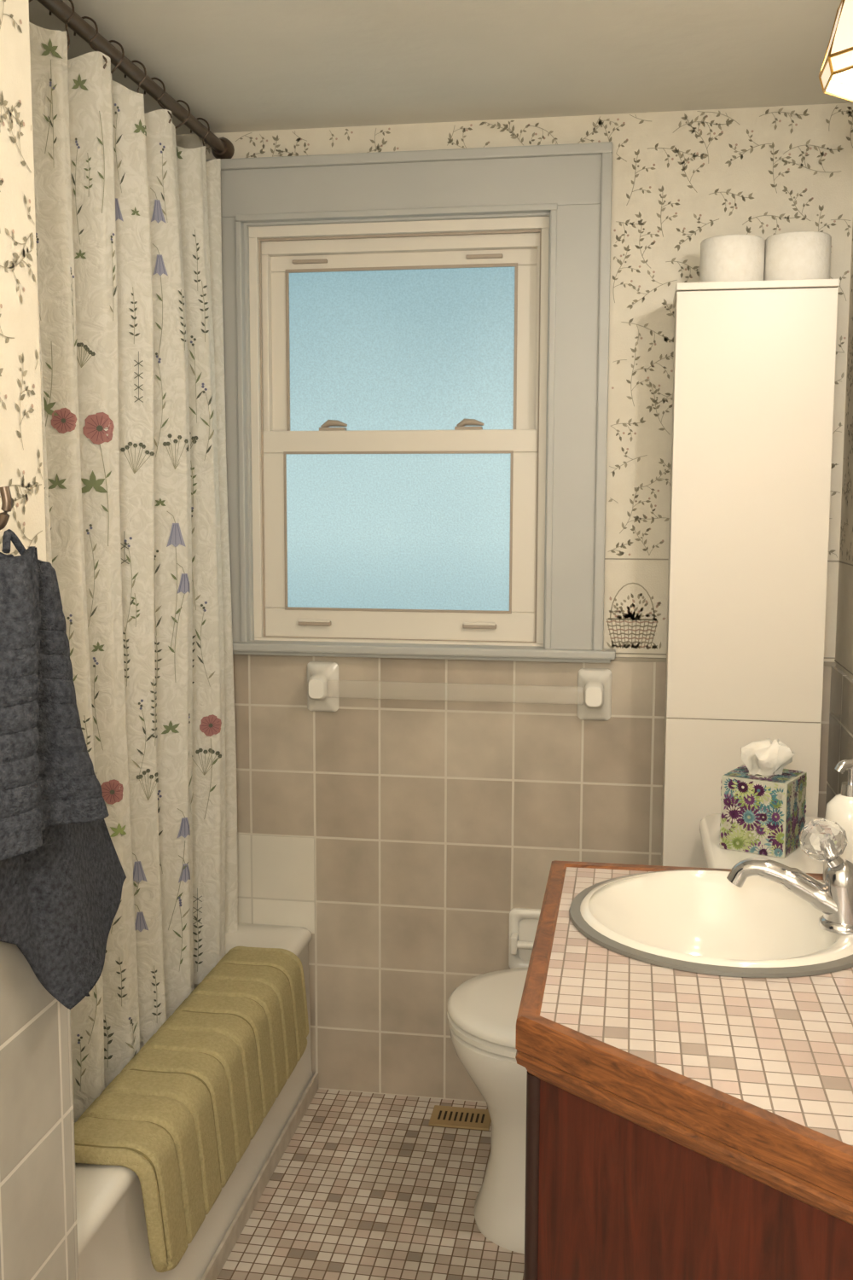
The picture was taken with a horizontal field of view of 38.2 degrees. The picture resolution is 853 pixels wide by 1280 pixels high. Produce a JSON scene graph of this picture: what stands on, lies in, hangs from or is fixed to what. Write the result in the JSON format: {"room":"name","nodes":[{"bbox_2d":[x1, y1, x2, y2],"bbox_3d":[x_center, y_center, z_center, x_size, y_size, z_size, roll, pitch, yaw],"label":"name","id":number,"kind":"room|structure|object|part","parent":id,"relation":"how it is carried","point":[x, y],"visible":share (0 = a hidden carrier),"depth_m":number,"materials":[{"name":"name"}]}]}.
{"room":"bathroom","nodes":[
{"label":"bathroom","id":0,"kind":"room"},
{"bbox_2d":[0,0,46,561],"bbox_3d":[-0.679,0.232,0.505,0.140,2.185,2.002,1,7,9],"label":"wall","id":1,"kind":"structure","parent":0,"point":[19,321],"depth_m":1.37,"materials":[{"name":"beige paper"}]},
{"bbox_2d":[0,486,11,529],"bbox_3d":[-0.449,-0.162,1.276,0.049,0.096,0.044,1,7,9],"label":"towel hook","id":2,"kind":"object","parent":1,"relation":"attached to","point":[4,491],"visible":1,"depth_m":1.26,"materials":[{"name":"brown metal"}]},
{"bbox_2d":[0,529,126,1009],"bbox_3d":[-0.409,0.158,1.329,0.092,0.550,0.504,1,7,9],"label":"hand towel","id":3,"kind":"object","parent":2,"relation":"hanging from","point":[62,875],"visible":1,"depth_m":1.33,"materials":[{"name":"grey fabric"}]},
{"bbox_2d":[0,0,42,554],"bbox_3d":[-0.596,-0.293,0.509,0.001,1.136,1.852,1,7,9],"label":"print","id":4,"kind":"object","parent":1,"relation":"attached to","point":[4,102],"visible":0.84,"depth_m":1.37,"materials":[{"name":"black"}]},
{"bbox_2d":[0,941,75,1279],"bbox_3d":[-0.608,0.805,0.558,0.008,1.036,2.003,1,7,9],"label":"tile wainscot","id":5,"kind":"structure","parent":1,"relation":"attached to","point":[37,1242],"depth_m":1.43,"materials":[{"name":"beige tile"}]},
{"bbox_2d":[67,1008,78,1279],"bbox_3d":[-0.512,0.494,1.533,0.148,0.636,0.009,1,7,9],"label":"tile trim","id":6,"kind":"object","parent":1,"relation":"attached to","point":[68,1009],"visible":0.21,"depth_m":1.53,"materials":[{"name":"beige tile"}]},
{"bbox_2d":[216,1088,524,1279],"bbox_3d":[-0.341,1.286,1.275,2.099,0.080,3.590,1,7,9],"label":"floor","id":7,"kind":"structure","parent":0,"point":[363,1188],"depth_m":2.45,"materials":[{"name":"tile"}]},
{"bbox_2d":[75,923,313,1279],"bbox_3d":[-0.740,0.928,2.301,0.746,0.400,1.322,1,7,9],"label":"bathtub","id":8,"kind":"object","parent":7,"relation":"on","point":[113,1239],"visible":0.24,"depth_m":2.06,"materials":[{"name":"white ceramic"}]},
{"bbox_2d":[74,946,309,1272],"bbox_3d":[-0.417,0.821,2.268,0.186,0.231,0.885,1,7,9],"label":"bath mat","id":9,"kind":"object","parent":8,"relation":"on","point":[181,1114],"visible":0.98,"depth_m":2.12,"materials":[{"name":"yellow"}]},
{"bbox_2d":[200,1072,318,1279],"bbox_3d":[-0.367,1.113,2.262,0.008,0.042,1.326,1,7,9],"label":"trim","id":10,"kind":"structure","parent":8,"relation":"attached to","point":[216,1265],"depth_m":2.45,"materials":[{"name":"stone"}]},
{"bbox_2d":[428,1105,491,1130],"bbox_3d":[0.078,1.074,2.774,0.136,0.006,0.087,1,7,9],"label":"floor vent","id":11,"kind":"object","parent":7,"relation":"in","point":[445,1116],"visible":0.91,"depth_m":2.77,"materials":[{"name":"brown metal"}]},
{"bbox_2d":[447,813,824,1254],"bbox_3d":[0.409,0.747,2.307,0.751,0.765,0.456,1,7,9],"label":"toilet","id":12,"kind":"object","parent":7,"relation":"on","point":[482,1014],"visible":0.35,"depth_m":2.29,"materials":[{"name":"white ceramic"}]},
{"bbox_3d":[0.274,0.721,2.349,0.469,0.018,0.368,1,7,9],"label":"seat","id":13,"kind":"part","parent":12,"relation":"part of","materials":[{"name":"white ceramic"}]},
{"bbox_3d":[0.274,0.699,2.346,0.469,0.024,0.372,1,7,9],"label":"lid","id":14,"kind":"part","parent":12,"relation":"part of","materials":[{"name":"white ceramic"}]},
{"bbox_3d":[0.644,0.386,2.227,0.277,0.029,0.456,1,7,9],"label":"tank lid","id":15,"kind":"part","parent":12,"relation":"part of","materials":[{"name":"white ceramic"}]},
{"bbox_2d":[719,738,807,858],"bbox_3d":[0.605,0.273,2.212,0.120,0.197,0.118,4,8,33],"label":"tissue box","id":16,"kind":"object","parent":12,"relation":"on","point":[763,807],"visible":1,"depth_m":2.17,"materials":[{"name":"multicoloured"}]},
{"bbox_2d":[721,777,785,857],"bbox_3d":[0.573,0.311,2.167,0.114,0.131,0.002,4,8,33],"label":"print","id":17,"kind":"object","parent":16,"relation":"attached to","point":[753,809],"depth_m":2.17,"materials":[{"name":"multicoloured cardboard"}]},
{"bbox_2d":[724,765,805,782],"bbox_3d":[0.606,0.238,2.208,0.114,0.002,0.115,4,8,33],"label":"print","id":18,"kind":"object","parent":16,"relation":"on","point":[743,773],"depth_m":2.19,"materials":[{"name":"multicoloured cardboard"}]},
{"bbox_2d":[785,773,807,855],"bbox_3d":[0.655,0.309,2.183,0.002,0.131,0.115,4,8,33],"label":"print","id":19,"kind":"object","parent":16,"relation":"attached to","point":[796,783],"depth_m":2.18,"materials":[{"name":"multicoloured cardboard"}]},
{"bbox_2d":[515,860,852,1279],"bbox_3d":[0.383,0.819,1.488,0.541,0.804,1.052,1,7,9],"label":"bathroom vanity","id":20,"kind":"object","parent":7,"relation":"on","point":[681,1125],"visible":0.71,"depth_m":1.31,"materials":[{"name":"tile"}]},
{"bbox_2d":[569,869,852,977],"bbox_3d":[0.416,0.450,1.734,0.430,0.143,0.430,1,7,9],"label":"sink","id":21,"kind":"object","parent":20,"relation":"in","point":[696,921],"visible":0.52,"depth_m":1.85,"materials":[{"name":"white ceramic"}]},
{"bbox_2d":[727,818,852,934],"bbox_3d":[0.504,0.313,1.674,0.184,0.148,0.067,1,7,9],"label":"faucet","id":22,"kind":"object","parent":21,"relation":"on","point":[822,840],"visible":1,"depth_m":1.65,"materials":[{"name":"silver metal"}]},
{"bbox_3d":[0.492,0.337,1.690,0.158,0.073,0.046,2,7,19],"label":"spout","id":23,"kind":"part","parent":22,"relation":"part of","materials":[{"name":"silver metal"}]},
{"bbox_3d":[0.535,0.270,1.663,0.061,0.059,0.064,1,7,9],"label":"crystal knob","id":24,"kind":"part","parent":22,"relation":"part of","materials":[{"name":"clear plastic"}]},
{"bbox_2d":[822,759,852,881],"bbox_3d":[0.645,0.277,1.880,0.072,0.194,0.072,1,7,9],"label":"soap dispenser","id":25,"kind":"object","parent":20,"relation":"on","point":[840,809],"visible":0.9,"depth_m":1.86,"materials":[{"name":"white ceramic"}]},
{"bbox_3d":[0.646,0.207,1.872,0.010,0.027,0.010,1,7,9],"label":"pump stem","id":26,"kind":"part","parent":25,"relation":"part of","materials":[{"name":"silver metal"}]},
{"bbox_2d":[661,278,839,867],"bbox_3d":[0.645,0.199,2.553,0.301,1.800,0.219,1,7,9],"label":"storage cabinet","id":27,"kind":"object","parent":7,"relation":"on","point":[754,361],"visible":0.71,"depth_m":2.40,"materials":[{"name":"beige laminate"}]},
{"bbox_2d":[699,234,765,282],"bbox_3d":[0.607,-0.744,2.450,0.124,0.095,0.124,1,7,9],"label":"toilet paper roll","id":28,"kind":"object","parent":27,"relation":"on","point":[726,258],"visible":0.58,"depth_m":2.40,"materials":[{"name":"white paper"}]},
{"bbox_3d":[0.628,0.602,2.503,0.299,0.890,0.018,1,7,9],"label":"door","id":29,"kind":"part","parent":27,"relation":"part of","materials":[{"name":"beige laminate"}]},
{"bbox_3d":[0.647,-0.689,2.453,0.301,0.014,0.219,1,7,9],"label":"panel","id":30,"kind":"part","parent":27,"relation":"part of","materials":[{"name":"beige laminate"}]},
{"bbox_2d":[763,231,831,280],"bbox_3d":[0.732,-0.744,2.434,0.126,0.098,0.126,1,7,9],"label":"toilet paper roll","id":31,"kind":"object","parent":27,"relation":"on","point":[794,255],"visible":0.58,"depth_m":2.38,"materials":[{"name":"white paper"}]},
{"bbox_2d":[29,0,852,134],"bbox_3d":[-0.335,-0.965,1.022,2.099,0.080,3.590,1,7,9],"label":"ceiling","id":32,"kind":"structure","parent":0,"point":[238,66],"depth_m":2.24,"materials":[{"name":"paint"}]},
{"bbox_2d":[175,102,852,662],"bbox_3d":[-0.056,-0.029,2.840,2.099,2.185,0.140,1,7,9],"label":"wall","id":33,"kind":"structure","parent":0,"point":[750,174],"depth_m":2.59,"materials":[{"name":"beige paper"}]},
{"bbox_2d":[249,216,549,646],"bbox_3d":[-0.059,-0.461,2.788,0.692,0.945,0.108,1,7,9],"label":"window","id":34,"kind":"structure","parent":33,"relation":"attached to","point":[515,241],"depth_m":2.77,"materials":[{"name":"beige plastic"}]},
{"bbox_2d":[244,225,254,640],"bbox_3d":[-0.403,-0.457,2.782,0.012,0.924,0.016,1,7,9],"label":"window frame","id":35,"kind":"object","parent":34,"relation":"attached to","point":[246,228],"visible":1,"depth_m":2.77,"materials":[{"name":"grey paint"}]},
{"bbox_3d":[-0.385,-0.456,2.842,0.032,0.894,0.108,1,7,9],"label":"frame","id":36,"kind":"part","parent":34,"relation":"part of","materials":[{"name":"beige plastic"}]},
{"bbox_2d":[258,241,265,636],"bbox_3d":[-0.374,-0.450,2.804,0.005,0.887,0.008,1,7,9],"label":"bead","id":37,"kind":"object","parent":34,"relation":"attached to","point":[259,242],"visible":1,"depth_m":2.80,"materials":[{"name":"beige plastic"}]},
{"bbox_3d":[-0.370,-0.443,2.855,0.038,0.858,0.080,1,7,9],"label":"frame","id":38,"kind":"part","parent":34,"relation":"part of","materials":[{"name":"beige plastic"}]},
{"bbox_3d":[-0.347,-0.251,2.836,0.056,0.354,0.026,1,7,9],"label":"lower sash","id":39,"kind":"part","parent":34,"relation":"part of","materials":[{"name":"beige wood"}]},
{"bbox_3d":[-0.343,-0.653,2.825,0.061,0.366,0.024,1,7,9],"label":"upper sash","id":40,"kind":"part","parent":34,"relation":"part of","materials":[{"name":"beige wood"}]},
{"bbox_2d":[283,453,287,606],"bbox_3d":[-0.322,-0.249,2.818,0.006,0.348,0.004,1,7,9],"label":"bead","id":41,"kind":"object","parent":34,"relation":"attached to","point":[284,455],"visible":1,"depth_m":2.82,"materials":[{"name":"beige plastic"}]},
{"bbox_2d":[285,273,290,430],"bbox_3d":[-0.316,-0.649,2.808,0.007,0.363,0.006,1,7,9],"label":"bead","id":42,"kind":"object","parent":34,"relation":"attached to","point":[288,346],"visible":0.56,"depth_m":2.80,"materials":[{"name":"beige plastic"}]},
{"bbox_2d":[292,258,327,264],"bbox_3d":[-0.262,-0.851,2.773,0.080,0.008,0.012,1,7,9],"label":"tilt latch","id":43,"kind":"object","parent":34,"relation":"attached to","point":[324,260],"visible":1,"depth_m":2.77,"materials":[{"name":"beige plastic"}]},
{"bbox_2d":[298,621,331,625],"bbox_3d":[-0.256,-0.039,2.825,0.076,0.010,0.016,1,7,9],"label":"lift","id":44,"kind":"object","parent":34,"relation":"attached to","point":[329,623],"visible":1,"depth_m":2.82,"materials":[{"name":"beige plastic"}]},
{"bbox_2d":[298,618,330,622],"bbox_3d":[-0.257,-0.044,2.819,0.072,0.006,0.010,1,7,9],"label":"sash lift lip","id":45,"kind":"object","parent":44,"relation":"attached to","point":[301,619],"depth_m":2.81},
{"bbox_2d":[320,419,347,427],"bbox_3d":[-0.209,-0.487,2.784,0.062,0.022,0.017,1,7,9],"label":"lever","id":46,"kind":"object","parent":34,"relation":"attached to","point":[329,422],"visible":1,"depth_m":2.78,"materials":[{"name":"beige plastic"}]},
{"bbox_2d":[244,212,550,226],"bbox_3d":[-0.068,-0.915,2.675,0.688,0.013,0.016,1,7,9],"label":"window frame","id":47,"kind":"object","parent":34,"relation":"attached to","point":[536,214],"visible":0.62,"depth_m":2.67,"materials":[{"name":"grey paint"}]},
{"bbox_2d":[283,450,513,453],"bbox_3d":[-0.067,-0.419,2.756,0.523,0.006,0.004,1,7,9],"label":"bead","id":48,"kind":"object","parent":34,"relation":"attached to","point":[433,451],"visible":1,"depth_m":2.75,"materials":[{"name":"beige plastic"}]},
{"bbox_2d":[285,606,511,613],"bbox_3d":[-0.068,-0.067,2.796,0.523,0.006,0.004,1,7,9],"label":"bead","id":49,"kind":"object","parent":34,"relation":"attached to","point":[286,608],"visible":1,"depth_m":2.79,"materials":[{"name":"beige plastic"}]},
{"bbox_3d":[-0.065,-0.245,2.791,0.521,0.358,0.005,1,7,9],"label":"lower glass","id":50,"kind":"part","parent":34,"relation":"part of","materials":[{"name":"glass"}]},
{"bbox_3d":[-0.061,0.002,2.840,0.692,0.013,0.108,1,7,9],"label":"frame","id":51,"kind":"part","parent":34,"relation":"part of","materials":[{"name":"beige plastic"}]},
{"bbox_3d":[-0.058,-0.912,2.737,0.692,0.038,0.108,1,7,9],"label":"frame","id":52,"kind":"part","parent":34,"relation":"part of","materials":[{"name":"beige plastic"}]},
{"bbox_2d":[258,229,541,241],"bbox_3d":[-0.063,-0.887,2.704,0.633,0.006,0.008,1,7,9],"label":"bead","id":53,"kind":"object","parent":34,"relation":"attached to","point":[523,230],"visible":1,"depth_m":2.70,"materials":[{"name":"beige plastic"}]},
{"bbox_2d":[263,635,536,642],"bbox_3d":[-0.065,-0.001,2.804,0.633,0.004,0.008,1,7,9],"label":"bead","id":54,"kind":"object","parent":34,"relation":"attached to","point":[265,636],"visible":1,"depth_m":2.80,"materials":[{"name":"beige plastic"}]},
{"bbox_3d":[-0.065,-0.036,2.813,0.629,0.067,0.026,1,7,9],"label":"lower sash","id":55,"kind":"part","parent":34,"relation":"part of","materials":[{"name":"beige wood"}]},
{"bbox_3d":[-0.064,-0.445,2.767,0.629,0.050,0.026,1,7,9],"label":"lower sash","id":56,"kind":"part","parent":34,"relation":"part of","materials":[{"name":"beige wood"}]},
{"bbox_3d":[-0.056,-0.892,2.752,0.672,0.060,0.080,1,7,9],"label":"frame","id":57,"kind":"part","parent":34,"relation":"part of","materials":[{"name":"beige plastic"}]},
{"bbox_3d":[-0.058,-0.633,2.779,0.522,0.398,0.005,1,7,9],"label":"upper glass","id":58,"kind":"part","parent":34,"relation":"part of","materials":[{"name":"glass"}]},
{"bbox_2d":[285,262,517,273],"bbox_3d":[-0.059,-0.828,2.745,0.526,0.007,0.006,1,7,9],"label":"bead","id":59,"kind":"object","parent":34,"relation":"attached to","point":[507,264],"visible":1,"depth_m":2.74,"materials":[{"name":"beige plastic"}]},
{"bbox_3d":[-0.055,-0.853,2.755,0.645,0.049,0.024,1,7,9],"label":"upper sash","id":60,"kind":"part","parent":34,"relation":"part of","materials":[{"name":"beige wood"}]},
{"bbox_2d":[456,418,483,426],"bbox_3d":[0.097,-0.480,2.734,0.062,0.022,0.017,1,7,9],"label":"lever","id":61,"kind":"object","parent":34,"relation":"attached to","point":[465,421],"visible":1,"depth_m":2.73,"materials":[{"name":"beige plastic"}]},
{"bbox_2d":[462,624,496,628],"bbox_3d":[0.119,-0.031,2.763,0.076,0.010,0.016,1,7,9],"label":"lift","id":62,"kind":"object","parent":34,"relation":"attached to","point":[463,625],"visible":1,"depth_m":2.76,"materials":[{"name":"beige plastic"}]},
{"bbox_2d":[463,622,495,625],"bbox_3d":[0.118,-0.036,2.758,0.072,0.006,0.010,1,7,9],"label":"sash lift lip","id":63,"kind":"object","parent":62,"relation":"attached to","point":[464,623],"depth_m":2.75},
{"bbox_2d":[466,253,502,259],"bbox_3d":[0.128,-0.843,2.709,0.080,0.008,0.012,1,7,9],"label":"tilt latch","id":64,"kind":"object","parent":34,"relation":"attached to","point":[496,255],"visible":1,"depth_m":2.71,"materials":[{"name":"beige plastic"}]},
{"bbox_2d":[509,453,513,610],"bbox_3d":[0.188,-0.238,2.734,0.006,0.348,0.004,1,7,9],"label":"bead","id":65,"kind":"object","parent":34,"relation":"attached to","point":[512,454],"visible":1,"depth_m":2.73,"materials":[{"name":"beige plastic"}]},
{"bbox_2d":[512,266,517,429],"bbox_3d":[0.197,-0.639,2.724,0.007,0.363,0.006,1,7,9],"label":"bead","id":66,"kind":"object","parent":34,"relation":"attached to","point":[515,267],"visible":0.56,"depth_m":2.72,"materials":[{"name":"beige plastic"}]},
{"bbox_3d":[0.218,-0.239,2.743,0.056,0.354,0.026,1,7,9],"label":"lower sash","id":67,"kind":"part","parent":34,"relation":"part of","materials":[{"name":"beige wood"}]},
{"bbox_3d":[0.231,-0.641,2.731,0.065,0.366,0.024,1,7,9],"label":"upper sash","id":68,"kind":"part","parent":34,"relation":"part of","materials":[{"name":"beige wood"}]},
{"bbox_3d":[0.260,-0.430,2.752,0.030,0.858,0.080,1,7,9],"label":"frame","id":69,"kind":"part","parent":34,"relation":"part of","materials":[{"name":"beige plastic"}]},
{"bbox_2d":[535,232,541,641],"bbox_3d":[0.246,-0.437,2.703,0.005,0.887,0.008,1,7,9],"label":"bead","id":70,"kind":"object","parent":34,"relation":"attached to","point":[540,232],"visible":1,"depth_m":2.70,"materials":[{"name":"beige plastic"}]},
{"bbox_3d":[0.268,-0.442,2.735,0.029,0.894,0.108,1,7,9],"label":"frame","id":71,"kind":"part","parent":34,"relation":"part of","materials":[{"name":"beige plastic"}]},
{"bbox_2d":[543,215,550,647],"bbox_3d":[0.265,-0.443,2.672,0.010,0.924,0.016,1,7,9],"label":"window frame","id":72,"kind":"object","parent":34,"relation":"attached to","point":[549,215],"visible":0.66,"depth_m":2.66,"materials":[{"name":"grey paint"}]},
{"bbox_2d":[232,640,616,659],"bbox_3d":[-0.059,0.020,2.759,0.954,0.019,0.070,1,7,9],"label":"stool","id":73,"kind":"object","parent":33,"relation":"attached to","point":[255,645],"visible":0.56,"depth_m":2.72,"materials":[{"name":"grey paint"}]},
{"bbox_2d":[232,651,610,663],"bbox_3d":[-0.062,0.034,2.758,0.938,0.009,0.036,1,7,9],"label":"stool lip","id":74,"kind":"object","parent":73,"relation":"attached to","point":[584,660],"depth_m":2.73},
{"bbox_2d":[198,104,852,658],"bbox_3d":[-0.066,-0.542,2.711,1.897,1.132,0.001,1,7,9],"label":"print","id":75,"kind":"object","parent":33,"relation":"attached to","point":[630,614],"visible":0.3,"depth_m":2.60,"materials":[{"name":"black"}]},
{"bbox_2d":[232,654,831,1102],"bbox_3d":[-0.070,0.550,2.831,1.899,1.036,0.008,1,7,9],"label":"tile wainscot","id":76,"kind":"structure","parent":33,"relation":"attached to","point":[439,800],"depth_m":2.80,"materials":[{"name":"beige tile"}]},
{"bbox_2d":[307,661,612,720],"bbox_3d":[0.062,0.116,2.723,0.686,0.114,0.066,1,7,9],"label":"towel bar","id":77,"kind":"object","parent":76,"relation":"attached to","point":[594,684],"visible":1,"depth_m":2.70,"materials":[{"name":"white ceramic"}]},
{"bbox_2d":[508,907,541,968],"bbox_3d":[0.263,0.681,2.762,0.160,0.143,0.046,1,7,9],"label":"toilet paper holder","id":78,"kind":"object","parent":76,"relation":"attached to","point":[523,922],"visible":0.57,"depth_m":2.78,"materials":[{"name":"white ceramic"}]},
{"bbox_3d":[0.197,0.681,2.770,0.016,0.040,0.040,1,7,9],"label":"post","id":79,"kind":"part","parent":78,"relation":"part of","materials":[{"name":"white ceramic"}]},
{"bbox_2d":[610,657,836,666],"bbox_3d":[0.602,0.045,2.661,0.539,0.008,0.011,1,7,9],"label":"trim","id":80,"kind":"structure","parent":76,"relation":"on","point":[617,659],"depth_m":2.68,"materials":[{"name":"beige"}]},
{"bbox_2d":[234,203,558,223],"bbox_3d":[-0.071,-0.919,2.657,0.705,0.014,0.027,1,7,9],"label":"bead","id":81,"kind":"object","parent":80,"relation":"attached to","point":[545,207],"visible":1,"depth_m":2.65,"materials":[{"name":"grey paint"}]},
{"bbox_2d":[205,141,612,170],"bbox_3d":[-0.070,-1.031,2.640,0.927,0.022,0.033,1,7,9],"label":"backband","id":82,"kind":"object","parent":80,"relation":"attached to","point":[590,148],"visible":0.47,"depth_m":2.62,"materials":[{"name":"grey paint"}]},
{"bbox_2d":[221,154,601,649],"bbox_3d":[-0.072,-0.512,2.705,0.919,1.055,0.022,1,7,9],"label":"window frame","id":83,"kind":"structure","parent":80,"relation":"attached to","point":[578,226],"depth_m":2.64,"materials":[{"name":"grey paint"}]},
{"bbox_2d":[235,221,250,641],"bbox_3d":[-0.413,-0.457,2.766,0.014,0.930,0.027,1,7,9],"label":"window trim","id":84,"kind":"structure","parent":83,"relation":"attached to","point":[240,255],"depth_m":2.75,"materials":[{"name":"grey paint"}]},
{"bbox_2d":[544,209,557,648],"bbox_3d":[0.268,-0.443,2.654,0.014,0.930,0.027,1,7,9],"label":"bead","id":85,"kind":"object","parent":83,"relation":"attached to","point":[553,212],"visible":1,"depth_m":2.64,"materials":[{"name":"grey paint"}]},
{"bbox_2d":[593,152,612,650],"bbox_3d":[0.375,-0.495,2.626,0.022,1.040,0.033,1,7,9],"label":"backband","id":86,"kind":"object","parent":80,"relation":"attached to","point":[607,158],"visible":1,"depth_m":2.61,"materials":[{"name":"grey paint"}]},
{"bbox_2d":[835,220,852,680],"bbox_3d":[0.644,0.184,0.967,0.100,2.185,3.350,1,7,9],"label":"wall","id":87,"kind":"structure","parent":0,"point":[844,647],"depth_m":2.51,"materials":[{"name":"beige paper"}]},
{"bbox_2d":[819,0,852,102],"bbox_3d":[0.567,-0.787,1.304,0.201,0.204,0.740,1,7,9],"label":"vanity light","id":88,"kind":"object","parent":87,"relation":"attached to","point":[836,73],"visible":1,"depth_m":1.55,"materials":[{"name":"white glass"}]},
{"bbox_2d":[826,666,852,810],"bbox_3d":[0.589,0.754,1.036,0.008,1.036,3.342,1,7,9],"label":"tile wainscot","id":89,"kind":"structure","parent":87,"relation":"attached to","point":[840,736],"depth_m":2.51,"materials":[{"name":"beige tile"}]},
{"bbox_2d":[834,238,852,674],"bbox_3d":[0.608,-0.344,0.990,0.001,1.136,3.200,1,7,9],"label":"print","id":90,"kind":"object","parent":87,"relation":"attached to","point":[849,433],"visible":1,"depth_m":2.50,"materials":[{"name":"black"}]},
{"bbox_3d":[-0.852,0.044,2.171,0.749,2.185,1.448,1,7,9],"label":"wall","id":91,"kind":"structure","parent":0,"visible":0},
{"bbox_2d":[28,0,234,158],"bbox_3d":[-0.560,-0.988,2.057,0.085,0.091,1.344,1,7,9],"label":"curtain rod","id":92,"kind":"object","parent":91,"relation":"attached to","point":[222,148],"visible":0.83,"depth_m":2.21,"materials":[{"name":"brown metal"}]},
{"bbox_2d":[29,22,238,1122],"bbox_3d":[-0.568,-0.081,2.148,0.119,1.781,1.248,1,7,9],"label":"shower curtain","id":93,"kind":"object","parent":92,"relation":"hanging from","point":[129,226],"visible":0.8,"depth_m":2.24,"materials":[{"name":"fabric"}]},
{"bbox_2d":[237,833,315,933],"bbox_3d":[-0.633,0.561,2.921,0.759,0.230,0.003,1,7,9],"label":"tub surround tile","id":94,"kind":"structure","parent":91,"relation":"attached to","point":[276,873],"depth_m":2.87,"materials":[{"name":"white tile"}]}
]}

